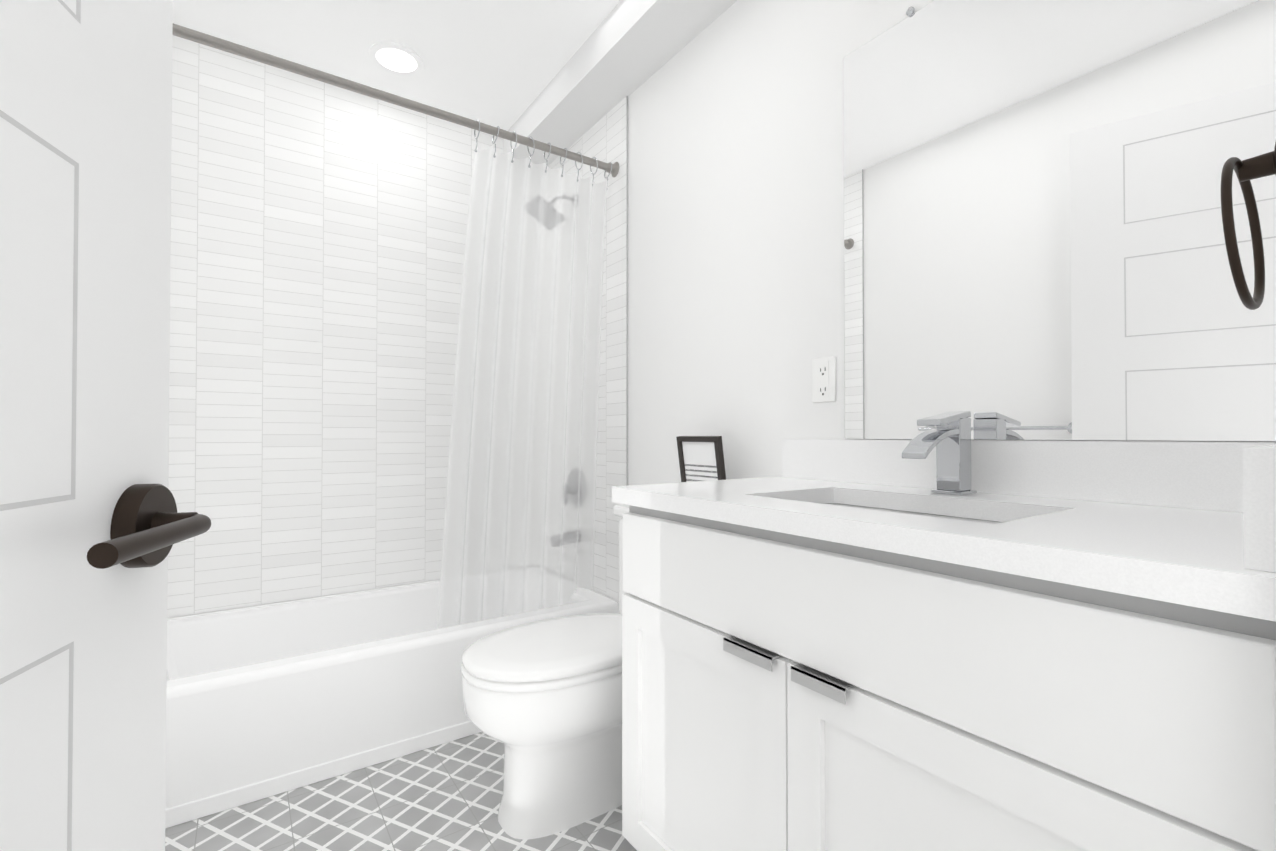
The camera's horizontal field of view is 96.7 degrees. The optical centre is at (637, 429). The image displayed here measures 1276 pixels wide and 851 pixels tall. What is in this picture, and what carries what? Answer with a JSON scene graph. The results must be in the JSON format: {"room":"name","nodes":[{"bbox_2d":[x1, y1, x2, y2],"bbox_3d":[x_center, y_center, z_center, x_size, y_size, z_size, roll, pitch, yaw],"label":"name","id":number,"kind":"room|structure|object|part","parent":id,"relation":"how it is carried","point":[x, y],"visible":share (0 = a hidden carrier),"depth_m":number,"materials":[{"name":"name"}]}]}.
{"room":"bathroom","nodes":[
{"label":"bathroom","id":0,"kind":"room"},
{"bbox_2d":[167,579,439,618],"bbox_3d":[-1.175,-0.205,2.483,1.578,2.480,0.100,0,-1,-35],"label":"wall","id":1,"kind":"structure","parent":0,"point":[299,599],"depth_m":2.28,"materials":[{"name":"white tile"}]},
{"bbox_2d":[167,35,502,616],"bbox_3d":[-1.144,-0.383,2.441,1.578,2.126,0.006,0,-1,-35],"label":"wall tile","id":2,"kind":"structure","parent":1,"relation":"attached to","point":[318,232],"depth_m":2.30,"materials":[{"name":"white tile"}]},
{"bbox_2d":[173,0,620,130],"bbox_3d":[-0.298,-1.499,1.237,1.778,0.080,3.170,0,-1,-35],"label":"ceiling","id":3,"kind":"structure","parent":0,"point":[499,63],"depth_m":2.10,"materials":[{"name":"white paint"}]},
{"bbox_2d":[368,41,423,76],"bbox_3d":[-0.943,-1.443,2.216,0.200,0.010,0.200,0,-1,-35],"label":"recessed light","id":4,"kind":"object","parent":3,"relation":"in","point":[396,57],"visible":1,"depth_m":2.21,"materials":[{"name":"white paint"}]},
{"bbox_2d":[503,0,736,165],"bbox_3d":[0.155,-1.388,1.789,0.203,0.130,2.580,0,-1,-35],"label":"soffit beam","id":5,"kind":"structure","parent":3,"relation":"attached to","point":[626,48],"depth_m":2.09,"materials":[{"name":"white paint"}]},
{"bbox_2d":[165,732,636,850],"bbox_3d":[-0.298,1.061,1.209,1.778,0.080,3.170,0,-1,-35],"label":"floor","id":6,"kind":"structure","parent":0,"point":[445,796],"depth_m":1.50,"materials":[{"name":"tile"}]},
{"bbox_2d":[165,580,618,828],"bbox_3d":[-0.927,0.856,2.115,1.572,0.351,0.762,0,-1,-35],"label":"tub","id":7,"kind":"object","parent":6,"relation":"on","point":[265,701],"visible":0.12,"depth_m":1.74,"materials":[{"name":"white ceramic"}]},
{"bbox_2d":[461,505,628,839],"bbox_3d":[-0.111,0.637,1.630,0.779,0.778,0.450,0,-1,-35],"label":"toilet","id":8,"kind":"object","parent":6,"relation":"on","point":[542,699],"visible":0.52,"depth_m":1.43,"materials":[{"name":"white ceramic"}]},
{"bbox_3d":[-0.202,0.616,1.567,0.557,0.019,0.386,0,-1,-35],"label":"seat","id":9,"kind":"part","parent":8,"relation":"part of","materials":[{"name":"white plastic"}]},
{"bbox_3d":[-0.197,0.587,1.571,0.565,0.030,0.384,0,-1,-35],"label":"lid","id":10,"kind":"part","parent":8,"relation":"part of","materials":[{"name":"white ceramic"}]},
{"bbox_3d":[0.125,0.274,1.798,0.205,0.036,0.450,0,-1,-35],"label":"tank lid","id":11,"kind":"part","parent":8,"relation":"part of","materials":[{"name":"white ceramic"}]},
{"bbox_3d":[0.127,0.480,1.797,0.193,0.375,0.430,0,-1,-35],"label":"tank","id":12,"kind":"part","parent":8,"relation":"part of","materials":[{"name":"white ceramic"}]},
{"bbox_2d":[612,411,1275,850],"bbox_3d":[0.456,0.491,1.023,0.555,1.057,1.007,0,-1,-35],"label":"bathroom vanity","id":13,"kind":"object","parent":6,"relation":"on","point":[946,633],"visible":1,"depth_m":0.76,"materials":[{"name":"white wood"}]},
{"bbox_3d":[0.108,0.643,1.098,0.022,0.543,0.472,0,-1,-35],"label":"door","id":14,"kind":"part","parent":13,"relation":"part of","materials":[{"name":"white paint"}]},
{"bbox_3d":[0.195,0.378,0.963,0.033,0.022,0.110,0,-1,-35],"label":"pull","id":15,"kind":"part","parent":13,"relation":"part of","materials":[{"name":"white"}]},
{"bbox_3d":[0.277,0.376,0.846,0.033,0.022,0.095,0,-1,-35],"label":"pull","id":16,"kind":"part","parent":13,"relation":"part of","materials":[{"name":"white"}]},
{"bbox_2d":[612,476,1275,621],"bbox_3d":[0.456,0.144,1.026,0.555,0.035,1.007,0,-1,-35],"label":"countertop","id":17,"kind":"structure","parent":13,"relation":"on","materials":[{"name":"stone"}]},
{"bbox_2d":[676,436,725,481],"bbox_3d":[0.197,0.138,1.746,0.050,0.235,0.190,0,-1,-35],"label":"picture frame","id":18,"kind":"object","parent":17,"relation":"on","point":[701,458],"visible":0.6,"depth_m":1.74,"materials":[{"name":"black wood"}]},
{"bbox_2d":[682,442,717,481],"bbox_3d":[0.200,0.137,1.748,0.036,0.202,0.158,0,-1,-35],"label":"print","id":19,"kind":"object","parent":18,"relation":"attached to","point":[699,459],"depth_m":1.75,"materials":[{"name":"paper"}]},
{"bbox_2d":[902,411,976,494],"bbox_3d":[0.579,0.045,1.093,0.178,0.163,0.060,0,-1,-35],"label":"faucet","id":20,"kind":"object","parent":17,"relation":"on","point":[951,437],"depth_m":1.10,"materials":[{"name":"silver metal"}]},
{"bbox_3d":[0.394,0.639,0.688,0.022,0.543,0.519,0,-1,-35],"label":"door","id":21,"kind":"part","parent":13,"relation":"part of","materials":[{"name":"white paint"}]},
{"bbox_2d":[592,0,1275,603],"bbox_3d":[0.391,-0.213,1.702,0.100,2.480,3.170,0,-1,-35],"label":"wall","id":22,"kind":"structure","parent":0,"point":[736,316],"depth_m":1.72,"materials":[{"name":"white paint"}]},
{"bbox_2d":[548,97,625,598],"bbox_3d":[-0.270,-0.316,2.560,0.006,1.996,0.796,0,-1,-35],"label":"wall tile","id":23,"kind":"structure","parent":22,"relation":"attached to","point":[603,139],"depth_m":2.33,"materials":[{"name":"white tile"}]},
{"bbox_2d":[626,96,627,485],"bbox_3d":[-0.042,-0.143,2.230,0.007,2.350,0.004,0,-1,-35],"label":"trim","id":24,"kind":"structure","parent":22,"relation":"attached to","point":[626,290],"depth_m":2.23,"materials":[{"name":"grey"}]},
{"bbox_2d":[812,356,835,402],"bbox_3d":[0.483,-0.129,1.474,0.008,0.116,0.072,0,-1,-35],"label":"electrical outlet","id":25,"kind":"object","parent":22,"relation":"attached to","point":[824,379],"visible":1,"depth_m":1.47,"materials":[{"name":"white plastic"}]},
{"bbox_2d":[782,439,1275,512],"bbox_3d":[0.684,0.075,1.168,0.020,0.104,0.977,0,-1,-35],"label":"backsplash","id":26,"kind":"structure","parent":22,"relation":"attached to","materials":[{"name":"stone"}]},
{"bbox_2d":[844,0,1275,440],"bbox_3d":[0.741,-0.469,1.103,0.012,0.977,0.782,0,-1,-35],"label":"mirror","id":27,"kind":"object","parent":22,"relation":"attached to","point":[1034,244],"visible":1,"depth_m":1.05,"materials":[{"name":"clear glass"}]},
{"bbox_3d":[-0.986,-0.224,0.744,0.100,2.480,3.170,0,-1,-35],"label":"wall","id":28,"kind":"structure","parent":0,"visible":0},
{"bbox_2d":[0,0,172,850],"bbox_3d":[-0.439,-0.064,0.287,0.035,2.134,0.700,0,-1,-16],"label":"door leaf","id":29,"kind":"structure","parent":28,"relation":"in","point":[85,156],"depth_m":0.49,"materials":[{"name":"white paint"}]},
{"bbox_2d":[87,484,210,568],"bbox_3d":[-0.443,0.096,0.524,0.075,0.083,0.217,0,-1,-35],"label":"door handle","id":30,"kind":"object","parent":29,"relation":"attached to","point":[150,526],"depth_m":0.54,"materials":[{"name":"brown metal"}]},
{"bbox_3d":[0.880,-0.228,0.410,0.573,2.480,0.490,0,-1,-35],"label":"wall","id":31,"kind":"structure","parent":0,"visible":0},
{"bbox_2d":[1221,142,1275,309],"bbox_3d":[0.541,-0.181,0.493,0.132,0.151,0.034,0,-1,-35],"label":"towel ring","id":32,"kind":"object","parent":31,"relation":"attached to","point":[1255,167],"visible":1,"depth_m":0.49,"materials":[{"name":"brown metal"}]},
{"bbox_3d":[-1.560,-0.391,1.663,0.006,2.126,0.796,0,-1,-35],"label":"wall tile","id":33,"kind":"structure","parent":0,"visible":0},
{"bbox_2d":[173,23,618,628],"bbox_3d":[-0.771,-0.149,1.902,1.576,1.885,0.186,0,-1,-35],"label":"curtain rod","id":34,"kind":"object","parent":33,"relation":"attached to","point":[519,507],"visible":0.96,"depth_m":2.14,"materials":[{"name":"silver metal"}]},
{"bbox_3d":[-0.735,-1.062,1.860,1.576,0.060,0.060,0,-1,-35],"label":"rail","id":35,"kind":"part","parent":34,"relation":"part of","materials":[{"name":"silver metal"}]},
{"bbox_2d":[437,144,607,628],"bbox_3d":[-0.423,-0.104,2.155,0.638,1.800,0.167,0,-1,-35],"label":"curtain","id":36,"kind":"object","parent":34,"relation":"hanging from","point":[519,529],"depth_m":2.15,"materials":[{"name":"white fabric"}]}
]}

